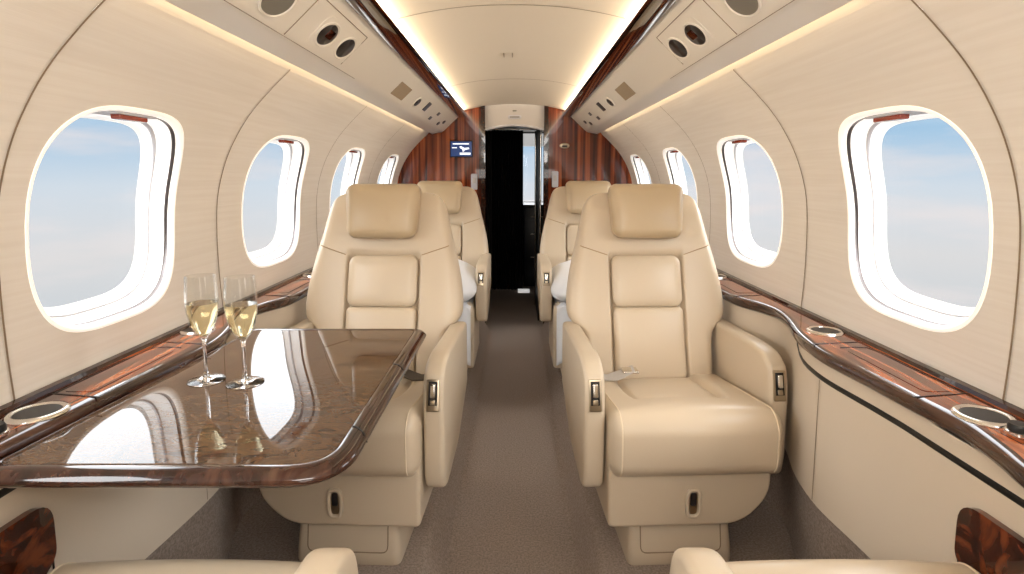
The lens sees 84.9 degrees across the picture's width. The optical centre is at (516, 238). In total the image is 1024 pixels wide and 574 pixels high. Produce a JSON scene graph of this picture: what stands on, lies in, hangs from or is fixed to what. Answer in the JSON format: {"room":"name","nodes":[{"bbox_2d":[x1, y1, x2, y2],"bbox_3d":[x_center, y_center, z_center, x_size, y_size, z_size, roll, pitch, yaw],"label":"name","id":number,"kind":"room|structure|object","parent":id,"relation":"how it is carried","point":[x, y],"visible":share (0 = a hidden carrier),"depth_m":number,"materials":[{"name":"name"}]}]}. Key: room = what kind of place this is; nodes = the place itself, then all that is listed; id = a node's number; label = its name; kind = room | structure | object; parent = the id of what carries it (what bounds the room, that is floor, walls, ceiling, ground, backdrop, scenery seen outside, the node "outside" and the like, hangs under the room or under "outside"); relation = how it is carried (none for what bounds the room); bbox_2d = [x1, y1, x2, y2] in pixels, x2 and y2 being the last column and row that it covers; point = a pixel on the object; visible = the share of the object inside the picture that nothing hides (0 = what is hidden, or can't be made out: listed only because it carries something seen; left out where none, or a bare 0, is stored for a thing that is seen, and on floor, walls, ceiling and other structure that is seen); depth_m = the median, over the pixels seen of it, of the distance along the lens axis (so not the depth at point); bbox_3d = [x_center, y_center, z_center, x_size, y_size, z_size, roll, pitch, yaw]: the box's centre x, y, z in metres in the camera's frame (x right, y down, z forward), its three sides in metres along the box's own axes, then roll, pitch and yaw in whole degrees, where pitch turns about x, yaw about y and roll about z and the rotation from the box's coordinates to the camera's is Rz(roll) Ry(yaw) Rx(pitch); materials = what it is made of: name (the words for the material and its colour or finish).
{"room":"aircraft cabin","nodes":[
{"label":"aircraft cabin","id":0,"kind":"room"},
{"bbox_2d":[0,0,428,405],"bbox_3d":[-0.501,0.149,1.677,0.973,1.960,5.900,0,6,0],"label":"wall","id":1,"kind":"structure","parent":0,"point":[153,55],"depth_m":1.38,"materials":[{"name":"beige plastic"}]},
{"bbox_2d":[0,507,56,573],"bbox_3d":[-0.847,0.627,0.777,0.013,0.290,0.505,0,6,0],"label":"trim","id":2,"kind":"structure","parent":1,"relation":"attached to","point":[28,545],"depth_m":0.97,"materials":[{"name":"brown wood"}]},
{"bbox_2d":[0,0,104,399],"bbox_3d":[-0.852,-0.062,1.050,0.265,0.820,0.004,0,6,0],"label":"trim","id":3,"kind":"structure","parent":1,"relation":"attached to","point":[103,1],"depth_m":1.04,"materials":[{"name":"brown plastic"}]},
{"bbox_2d":[25,106,183,331],"bbox_3d":[-0.979,-0.053,1.363,0.188,0.519,0.495,0,6,0],"label":"window","id":4,"kind":"structure","parent":1,"relation":"in","point":[160,135],"depth_m":1.53,"materials":[{"name":"white plastic"}]},
{"bbox_2d":[0,342,225,497],"bbox_3d":[-0.848,0.392,1.012,0.036,0.055,1.325,0,6,0],"label":"trim","id":5,"kind":"structure","parent":1,"relation":"attached to","point":[4,491],"depth_m":0.93,"materials":[{"name":"black plastic"}]},
{"bbox_2d":[0,297,306,573],"bbox_3d":[-0.873,0.489,1.705,0.081,0.390,5.880,0,6,0],"label":"wall panel","id":6,"kind":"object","parent":1,"relation":"attached to","point":[92,524],"depth_m":1.20,"materials":[{"name":"beige plastic"}]},
{"bbox_2d":[0,267,312,459],"bbox_3d":[-0.897,0.270,1.681,0.169,0.053,5.880,0,6,0],"label":"ledge","id":7,"kind":"object","parent":1,"relation":"attached to","point":[27,419],"visible":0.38,"depth_m":1.25,"materials":[{"name":"brown wood"}]},
{"bbox_2d":[0,329,425,487],"bbox_3d":[-0.562,0.365,1.309,0.582,0.093,0.864,0,6,0],"label":"table","id":8,"kind":"object","parent":7,"relation":"attached to","point":[323,393],"visible":1,"depth_m":1.07,"materials":[{"name":"brown wood"}]},
{"bbox_2d":[184,277,225,386],"bbox_3d":[-0.709,0.202,1.268,0.080,0.244,0.080,0,6,0],"label":"champagne flute","id":9,"kind":"object","parent":8,"relation":"on","point":[201,314],"visible":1,"depth_m":1.25,"materials":[{"name":"clear glass"}]},
{"bbox_2d":[223,284,264,388],"bbox_3d":[-0.613,0.204,1.252,0.080,0.244,0.080,0,6,0],"label":"champagne flute","id":10,"kind":"object","parent":8,"relation":"on","point":[240,315],"visible":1,"depth_m":1.24,"materials":[{"name":"clear glass"}]},
{"bbox_2d":[145,488,262,559],"bbox_3d":[-0.889,0.826,1.743,0.109,0.300,5.880,0,6,0],"label":"trim","id":11,"kind":"structure","parent":1,"relation":"attached to","point":[210,532],"depth_m":1.57,"materials":[{"name":"beige carpet"}]},
{"bbox_2d":[216,70,289,305],"bbox_3d":[-0.852,-0.149,1.825,0.265,0.820,0.004,0,6,0],"label":"trim","id":12,"kind":"structure","parent":1,"relation":"attached to","point":[289,70],"depth_m":1.82,"materials":[{"name":"brown plastic"}]},
{"bbox_2d":[241,135,309,267],"bbox_3d":[-0.979,-0.155,2.272,0.188,0.519,0.549,0,6,0],"label":"window","id":13,"kind":"structure","parent":1,"relation":"in","point":[284,243],"depth_m":2.49,"materials":[{"name":"white plastic"}]},
{"bbox_2d":[164,0,467,133],"bbox_3d":[-0.536,-0.599,1.588,0.291,0.162,5.890,0,6,0],"label":"overhead panel","id":14,"kind":"object","parent":1,"relation":"attached to","point":[354,46],"visible":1,"depth_m":1.74,"materials":[{"name":"white paint"}]},
{"bbox_2d":[261,0,294,14],"bbox_3d":[-0.542,-0.547,1.277,0.065,0.062,0.123,0,6,0],"label":"speaker grille","id":15,"kind":"object","parent":14,"relation":"attached to","point":[268,7],"depth_m":1.29,"materials":[{"name":"grey"}]},
{"bbox_2d":[314,22,340,47],"bbox_3d":[-0.541,-0.584,1.605,0.066,0.063,0.132,0,6,0],"label":"reading lamp","id":16,"kind":"object","parent":14,"relation":"attached to","point":[326,34],"depth_m":1.60,"materials":[{"name":"black plastic"}]},
{"bbox_2d":[334,37,356,59],"bbox_3d":[-0.541,-0.603,1.774,0.066,0.063,0.132,0,6,0],"label":"reading lamp","id":17,"kind":"object","parent":14,"relation":"attached to","point":[345,47],"depth_m":1.77,"materials":[{"name":"black plastic"}]},
{"bbox_2d":[412,97,421,106],"bbox_3d":[-0.542,-0.746,3.056,0.055,0.052,0.115,0,6,0],"label":"air vent","id":18,"kind":"object","parent":14,"relation":"attached to","point":[418,100],"depth_m":3.03,"materials":[{"name":"black plastic"}]},
{"bbox_2d":[316,106,366,243],"bbox_3d":[-0.852,-0.252,2.739,0.265,0.820,0.004,0,6,0],"label":"trim","id":19,"kind":"structure","parent":1,"relation":"attached to","point":[366,106],"depth_m":2.74,"materials":[{"name":"brown"}]},
{"bbox_2d":[330,148,364,198],"bbox_3d":[-0.979,-0.258,3.191,0.188,0.519,0.495,0,6,0],"label":"window","id":20,"kind":"structure","parent":1,"relation":"in","point":[355,157],"depth_m":3.38,"materials":[{"name":"white"}]},
{"bbox_2d":[377,154,398,183],"bbox_3d":[-0.979,-0.365,4.145,0.188,0.519,0.475,0,6,0],"label":"window","id":21,"kind":"structure","parent":1,"relation":"in","point":[389,167],"depth_m":4.33,"materials":[{"name":"white"}]},
{"bbox_2d":[481,106,486,323],"bbox_3d":[-0.270,-0.162,4.648,0.034,1.855,0.125,0,6,0],"label":"trim","id":22,"kind":"structure","parent":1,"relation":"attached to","point":[483,132],"depth_m":4.55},
{"bbox_2d":[376,0,645,109],"bbox_3d":[-0.015,-0.723,1.579,0.940,0.070,5.900,0,6,0],"label":"ceiling","id":23,"kind":"structure","parent":0,"point":[464,44],"depth_m":2.35,"materials":[{"name":"beige plastic"}]},
{"bbox_2d":[228,321,795,573],"bbox_3d":[-0.015,1.033,1.776,1.920,0.120,5.900,0,6,0],"label":"floor","id":24,"kind":"structure","parent":0,"point":[514,500],"depth_m":2.11,"materials":[{"name":"beige carpet"}]},
{"bbox_2d":[48,548,357,573],"bbox_3d":[-0.567,0.537,0.571,0.636,1.136,0.906,0,6,0],"label":"passenger seat","id":25,"kind":"object","parent":24,"relation":"on","point":[320,560],"visible":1,"depth_m":0.95,"materials":[{"name":"beige leather"}]},
{"bbox_2d":[48,559,301,573],"bbox_3d":[-0.567,0.683,0.770,0.504,0.204,0.542,0,6,0],"label":"seat cushion","id":26,"kind":"object","parent":25,"relation":"on","point":[157,566],"depth_m":0.96,"materials":[{"name":"beige leather"}]},
{"bbox_2d":[260,184,466,565],"bbox_3d":[-0.516,0.385,1.924,0.636,1.136,0.765,0,6,3],"label":"passenger seat","id":27,"kind":"object","parent":24,"relation":"on","point":[386,258],"visible":0.55,"depth_m":2.06,"materials":[{"name":"beige leather"}]},
{"bbox_2d":[345,306,416,378],"bbox_3d":[-0.509,0.384,2.099,0.264,0.256,0.132,0,6,3],"label":"cushion","id":28,"kind":"object","parent":27,"relation":"on","point":[356,317],"depth_m":2.08,"materials":[{"name":"beige leather"}]},
{"bbox_2d":[339,379,423,476],"bbox_3d":[-0.521,0.564,1.832,0.504,0.204,0.542,0,6,3],"label":"seat cushion","id":29,"kind":"object","parent":27,"relation":"on","point":[395,447],"depth_m":1.58,"materials":[{"name":"beige leather"}]},
{"bbox_2d":[347,255,418,306],"bbox_3d":[-0.506,0.157,2.135,0.264,0.186,0.110,0,6,3],"label":"cushion","id":30,"kind":"object","parent":27,"relation":"on","point":[372,280],"depth_m":2.10,"materials":[{"name":"beige leather"}]},
{"bbox_2d":[417,181,490,368],"bbox_3d":[-0.477,0.233,3.281,0.636,1.136,0.765,0,6,0],"label":"passenger seat","id":31,"kind":"object","parent":24,"relation":"on","point":[462,204],"visible":0.32,"depth_m":3.45,"materials":[{"name":"beige leather"}]},
{"bbox_2d":[451,225,460,254],"bbox_3d":[-0.477,0.005,3.492,0.264,0.186,0.110,0,6,0],"label":"cushion","id":32,"kind":"object","parent":31,"relation":"on","point":[456,229],"depth_m":3.47,"materials":[{"name":"beige leather"}]},
{"bbox_2d":[458,295,474,365],"bbox_3d":[-0.477,0.482,3.103,0.476,0.316,0.416,0,6,0],"label":"throw blanket","id":33,"kind":"object","parent":31,"relation":"on","point":[466,314],"visible":0.07,"depth_m":2.91,"materials":[{"name":"white fabric"}]},
{"bbox_2d":[458,259,476,301],"bbox_3d":[-0.455,0.223,3.104,0.488,0.234,0.501,0,6,1],"label":"pillow","id":34,"kind":"object","parent":31,"relation":"on","point":[467,271],"visible":0.21,"depth_m":2.95,"materials":[{"name":"white fabric"}]},
{"bbox_2d":[467,297,476,337],"bbox_3d":[-0.477,0.411,3.189,0.504,0.204,0.542,0,6,0],"label":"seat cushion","id":35,"kind":"object","parent":31,"relation":"on","point":[473,310],"depth_m":3.00,"materials":[{"name":"beige leather"}]},
{"bbox_2d":[537,181,610,373],"bbox_3d":[0.447,0.233,3.281,0.636,1.136,0.765,0,6,0],"label":"passenger seat","id":36,"kind":"object","parent":24,"relation":"on","point":[566,203],"visible":0.27,"depth_m":3.45,"materials":[{"name":"beige leather"}]},
{"bbox_2d":[551,296,559,336],"bbox_3d":[0.447,0.411,3.189,0.504,0.204,0.542,0,6,0],"label":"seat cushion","id":37,"kind":"object","parent":36,"relation":"on","point":[553,305],"depth_m":2.98,"materials":[{"name":"beige leather"}]},
{"bbox_2d":[551,260,570,302],"bbox_3d":[0.425,0.218,3.103,0.488,0.234,0.501,0,6,-1],"label":"pillow","id":38,"kind":"object","parent":36,"relation":"on","point":[560,272],"visible":0.3,"depth_m":2.94,"materials":[{"name":"white fabric"}]},
{"bbox_2d":[553,297,570,365],"bbox_3d":[0.447,0.482,3.103,0.476,0.316,0.416,0,6,0],"label":"throw blanket","id":39,"kind":"object","parent":36,"relation":"on","point":[562,316],"visible":0.12,"depth_m":2.92,"materials":[{"name":"white fabric"}]},
{"bbox_2d":[567,225,578,254],"bbox_3d":[0.447,0.005,3.492,0.264,0.186,0.110,0,6,0],"label":"cushion","id":40,"kind":"object","parent":36,"relation":"on","point":[572,230],"depth_m":3.46,"materials":[{"name":"beige leather"}]},
{"bbox_2d":[562,184,787,565],"bbox_3d":[0.502,0.385,1.924,0.636,1.136,0.765,0,6,-3],"label":"passenger seat","id":41,"kind":"object","parent":24,"relation":"on","point":[677,413],"visible":1,"depth_m":1.81,"materials":[{"name":"beige leather"}]},
{"bbox_2d":[610,255,681,306],"bbox_3d":[0.492,0.157,2.135,0.264,0.186,0.110,0,6,-3],"label":"cushion","id":42,"kind":"object","parent":41,"relation":"on","point":[635,280],"depth_m":2.10,"materials":[{"name":"beige leather"}]},
{"bbox_2d":[612,306,686,378],"bbox_3d":[0.495,0.384,2.099,0.264,0.256,0.132,0,6,-3],"label":"cushion","id":43,"kind":"object","parent":41,"relation":"on","point":[651,339],"depth_m":2.06,"materials":[{"name":"beige leather"}]},
{"bbox_2d":[604,374,782,476],"bbox_3d":[0.507,0.564,1.832,0.504,0.204,0.542,0,6,-3],"label":"seat cushion","id":44,"kind":"object","parent":41,"relation":"on","point":[656,425],"depth_m":1.59,"materials":[{"name":"beige leather"}]},
{"bbox_2d":[670,548,979,573],"bbox_3d":[0.559,0.537,0.571,0.636,1.136,0.906,0,6,0],"label":"passenger seat","id":45,"kind":"object","parent":24,"relation":"on","point":[684,560],"visible":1,"depth_m":0.95,"materials":[{"name":"beige leather"}]},
{"bbox_2d":[726,559,979,573],"bbox_3d":[0.559,0.683,0.770,0.504,0.204,0.542,0,6,0],"label":"seat cushion","id":46,"kind":"object","parent":45,"relation":"on","point":[790,566],"depth_m":0.96,"materials":[{"name":"beige leather"}]},
{"bbox_2d":[397,104,631,208],"bbox_3d":[-0.015,-0.178,4.639,2.040,1.930,0.060,0,6,0],"label":"wall","id":47,"kind":"structure","parent":0,"point":[589,156],"depth_m":4.55,"materials":[{"name":"brown wood"}]},
{"bbox_2d":[450,141,472,156],"bbox_3d":[-0.447,-0.729,4.538,0.184,0.132,0.018,0,6,0],"label":"display screen","id":48,"kind":"object","parent":47,"relation":"attached to","point":[457,148],"visible":1,"depth_m":4.53,"materials":[{"name":"blue plastic"}]},
{"bbox_2d":[471,174,476,189],"bbox_3d":[-0.345,-0.467,4.569,0.052,0.130,0.016,0,6,0],"label":"switch plate","id":49,"kind":"object","parent":47,"relation":"attached to","point":[473,176],"visible":0.85,"depth_m":4.56,"materials":[{"name":"grey plastic"}]},
{"bbox_2d":[485,124,543,130],"bbox_3d":[-0.015,-0.902,4.528,0.480,0.055,0.020,0,6,0],"label":"trim","id":50,"kind":"structure","parent":47,"relation":"attached to","point":[506,125],"depth_m":4.52,"materials":[{"name":"grey"}]},
{"bbox_2d":[508,115,520,118],"bbox_3d":[-0.015,-0.985,4.523,0.110,0.032,0.012,0,6,0],"label":"air vent","id":51,"kind":"object","parent":47,"relation":"in","point":[509,116],"visible":1,"depth_m":4.52,"materials":[{"name":"grey plastic"}]},
{"bbox_2d":[552,171,557,186],"bbox_3d":[0.315,-0.487,4.567,0.052,0.130,0.016,0,6,0],"label":"switch plate","id":52,"kind":"object","parent":47,"relation":"attached to","point":[554,173],"visible":1,"depth_m":4.56,"materials":[{"name":"grey plastic"}]},
{"bbox_2d":[560,143,569,148],"bbox_3d":[0.390,-0.755,4.537,0.080,0.044,0.018,0,6,0],"label":"wall ornament","id":53,"kind":"object","parent":47,"relation":"attached to","point":[563,145],"visible":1,"depth_m":4.53,"materials":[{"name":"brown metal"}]},
{"bbox_2d":[487,282,541,329],"bbox_3d":[-0.015,0.624,6.057,1.500,0.020,2.700,0,6,0],"label":"floor","id":54,"kind":"structure","parent":0,"point":[509,309],"depth_m":5.35,"materials":[{"name":"beige carpet"}]},
{"bbox_2d":[486,131,491,287],"bbox_3d":[-0.333,-0.315,6.264,0.166,1.760,0.053,1,6,5],"label":"door frame","id":55,"kind":"structure","parent":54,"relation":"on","point":[488,133],"depth_m":6.24,"materials":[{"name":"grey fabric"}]},
{"bbox_2d":[518,289,529,292],"bbox_3d":[0.080,0.576,6.233,0.130,0.035,0.060,0,6,0],"label":"trim","id":56,"kind":"structure","parent":54,"relation":"on","point":[519,290],"depth_m":6.21,"materials":[{"name":"white"}]},
{"bbox_2d":[523,203,542,286],"bbox_3d":[0.330,0.054,6.737,0.510,0.960,0.523,0,6,0],"label":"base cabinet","id":57,"kind":"object","parent":54,"relation":"on","point":[528,208],"visible":0.38,"depth_m":6.50,"materials":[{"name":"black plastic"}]},
{"bbox_2d":[523,203,542,206],"bbox_3d":[0.330,-0.408,6.686,0.510,0.030,0.520,0,6,0],"label":"countertop","id":58,"kind":"structure","parent":57,"relation":"on","point":[524,204],"depth_m":6.45,"materials":[{"name":"white"}]},
{"bbox_2d":[534,129,541,321],"bbox_3d":[0.199,-0.156,5.205,0.029,1.720,0.675,0,6,-1],"label":"door","id":59,"kind":"structure","parent":54,"relation":"on","point":[538,133],"depth_m":5.07,"materials":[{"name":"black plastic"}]},
{"bbox_2d":[487,127,542,131],"bbox_3d":[-0.015,-1.238,5.879,1.320,0.040,2.640,0,6,0],"label":"ceiling","id":60,"kind":"structure","parent":0,"point":[502,127],"depth_m":6.84,"materials":[{"name":"grey"}]},
{"bbox_2d":[492,128,536,129],"bbox_3d":[-0.015,-1.198,6.104,0.840,0.024,0.024,0,6,0],"label":"trim","id":61,"kind":"structure","parent":60,"relation":"attached to","point":[496,128],"depth_m":6.10,"materials":[{"name":"silver metal"}]},
{"bbox_2d":[600,0,1023,448],"bbox_3d":[0.471,0.149,1.677,0.973,1.960,5.900,0,6,0],"label":"wall","id":62,"kind":"structure","parent":0,"point":[859,56],"depth_m":1.36,"materials":[{"name":"beige plastic"}]},
{"bbox_2d":[392,5,629,20],"bbox_3d":[-0.015,-0.757,1.897,0.940,0.071,0.004,0,6,0],"label":"trim","id":63,"kind":"structure","parent":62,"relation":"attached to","point":[479,5],"depth_m":1.89,"materials":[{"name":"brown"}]},
{"bbox_2d":[542,106,548,324],"bbox_3d":[0.240,-0.162,4.648,0.034,1.855,0.125,0,6,0],"label":"trim","id":64,"kind":"structure","parent":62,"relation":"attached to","point":[546,108],"depth_m":4.54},
{"bbox_2d":[630,154,651,183],"bbox_3d":[0.949,-0.365,4.145,0.188,0.519,0.475,0,6,0],"label":"window","id":65,"kind":"structure","parent":62,"relation":"in","point":[640,169],"depth_m":4.33,"materials":[{"name":"white"}]},
{"bbox_2d":[663,148,697,205],"bbox_3d":[0.949,-0.258,3.191,0.188,0.519,0.495,0,6,0],"label":"window","id":66,"kind":"structure","parent":62,"relation":"in","point":[672,157],"depth_m":3.38,"materials":[{"name":"white"}]},
{"bbox_2d":[664,110,710,242],"bbox_3d":[0.822,-0.252,2.739,0.265,0.820,0.004,0,6,0],"label":"trim","id":67,"kind":"structure","parent":62,"relation":"attached to","point":[664,110],"depth_m":2.73,"materials":[{"name":"brown"}]},
{"bbox_2d":[561,0,852,133],"bbox_3d":[0.506,-0.599,1.588,0.291,0.162,5.890,0,6,0],"label":"overhead panel","id":68,"kind":"object","parent":62,"relation":"attached to","point":[669,46],"visible":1,"depth_m":1.74,"materials":[{"name":"white paint"}]},
{"bbox_2d":[605,97,615,106],"bbox_3d":[0.512,-0.746,3.056,0.055,0.052,0.115,0,6,0],"label":"air vent","id":69,"kind":"object","parent":68,"relation":"attached to","point":[607,99],"depth_m":3.03,"materials":[{"name":"black plastic"}]},
{"bbox_2d":[666,37,689,59],"bbox_3d":[0.511,-0.603,1.774,0.066,0.063,0.132,0,6,0],"label":"reading lamp","id":70,"kind":"object","parent":68,"relation":"attached to","point":[676,46],"depth_m":1.77,"materials":[{"name":"black"}]},
{"bbox_2d":[682,22,707,47],"bbox_3d":[0.511,-0.584,1.605,0.066,0.063,0.132,0,6,0],"label":"reading lamp","id":71,"kind":"object","parent":68,"relation":"attached to","point":[695,34],"depth_m":1.60,"materials":[{"name":"black"}]},
{"bbox_2d":[726,0,757,14],"bbox_3d":[0.512,-0.547,1.277,0.065,0.062,0.123,0,6,0],"label":"speaker grille","id":72,"kind":"object","parent":68,"relation":"attached to","point":[738,7],"depth_m":1.29,"materials":[{"name":"grey"}]},
{"bbox_2d":[717,135,782,267],"bbox_3d":[0.949,-0.155,2.272,0.188,0.519,0.549,0,6,0],"label":"window","id":73,"kind":"structure","parent":62,"relation":"in","point":[742,245],"depth_m":2.49,"materials":[{"name":"white plastic"}]},
{"bbox_2d":[733,69,806,305],"bbox_3d":[0.822,-0.149,1.825,0.265,0.820,0.004,0,6,0],"label":"trim","id":74,"kind":"structure","parent":62,"relation":"attached to","point":[733,69],"depth_m":1.81,"materials":[{"name":"brown plastic"}]},
{"bbox_2d":[812,380,819,494],"bbox_3d":[0.795,0.535,1.489,0.001,0.334,0.003,0,6,0],"label":"trim","id":75,"kind":"structure","parent":62,"relation":"attached to","point":[819,380],"depth_m":1.49,"materials":[{"name":"brown"}]},
{"bbox_2d":[764,449,869,558],"bbox_3d":[0.856,0.826,1.743,0.116,0.300,5.880,0,6,0],"label":"trim","id":76,"kind":"structure","parent":62,"relation":"attached to","point":[812,534],"depth_m":1.61,"materials":[{"name":"beige carpet"}]},
{"bbox_2d":[716,268,1023,488],"bbox_3d":[0.859,0.270,1.681,0.179,0.053,5.880,0,6,0],"label":"ledge","id":77,"kind":"object","parent":62,"relation":"attached to","point":[994,426],"visible":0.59,"depth_m":1.23,"materials":[{"name":"brown wood"}]},
{"bbox_2d":[722,299,1023,562],"bbox_3d":[0.840,0.489,1.705,0.088,0.390,5.880,0,6,0],"label":"wall panel","id":78,"kind":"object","parent":62,"relation":"attached to","point":[894,496],"depth_m":1.26,"materials":[{"name":"beige plastic"}]},
{"bbox_2d":[797,343,1023,507],"bbox_3d":[0.815,0.392,1.012,0.043,0.055,1.325,0,6,0],"label":"trim","id":79,"kind":"structure","parent":62,"relation":"attached to","point":[942,451],"depth_m":1.11,"materials":[{"name":"black plastic"}]},
{"bbox_2d":[838,106,992,331],"bbox_3d":[0.949,-0.053,1.363,0.188,0.519,0.495,0,6,0],"label":"window","id":80,"kind":"structure","parent":62,"relation":"in","point":[860,135],"depth_m":1.54,"materials":[{"name":"white plastic"}]},
{"bbox_2d":[911,0,1020,399],"bbox_3d":[0.822,-0.062,1.050,0.265,0.820,0.004,0,6,0],"label":"trim","id":81,"kind":"structure","parent":62,"relation":"attached to","point":[923,12],"depth_m":1.05,"materials":[{"name":"brown plastic"}]},
{"bbox_2d":[954,507,1023,573],"bbox_3d":[0.807,0.627,0.777,0.013,0.290,0.505,0,6,0],"label":"trim","id":82,"kind":"structure","parent":62,"relation":"attached to","point":[983,543],"depth_m":0.95,"materials":[{"name":"brown wood"}]},
{"bbox_3d":[-0.015,-0.472,7.212,1.320,1.940,0.040,0,6,0],"label":"wall","id":83,"kind":"structure","parent":0,"visible":0},
{"bbox_2d":[523,134,542,202],"bbox_3d":[0.200,-0.896,7.140,0.370,0.880,0.050,0,6,0],"label":"window","id":84,"kind":"structure","parent":83,"relation":"in","point":[528,139],"depth_m":7.08,"materials":[{"name":"white"}]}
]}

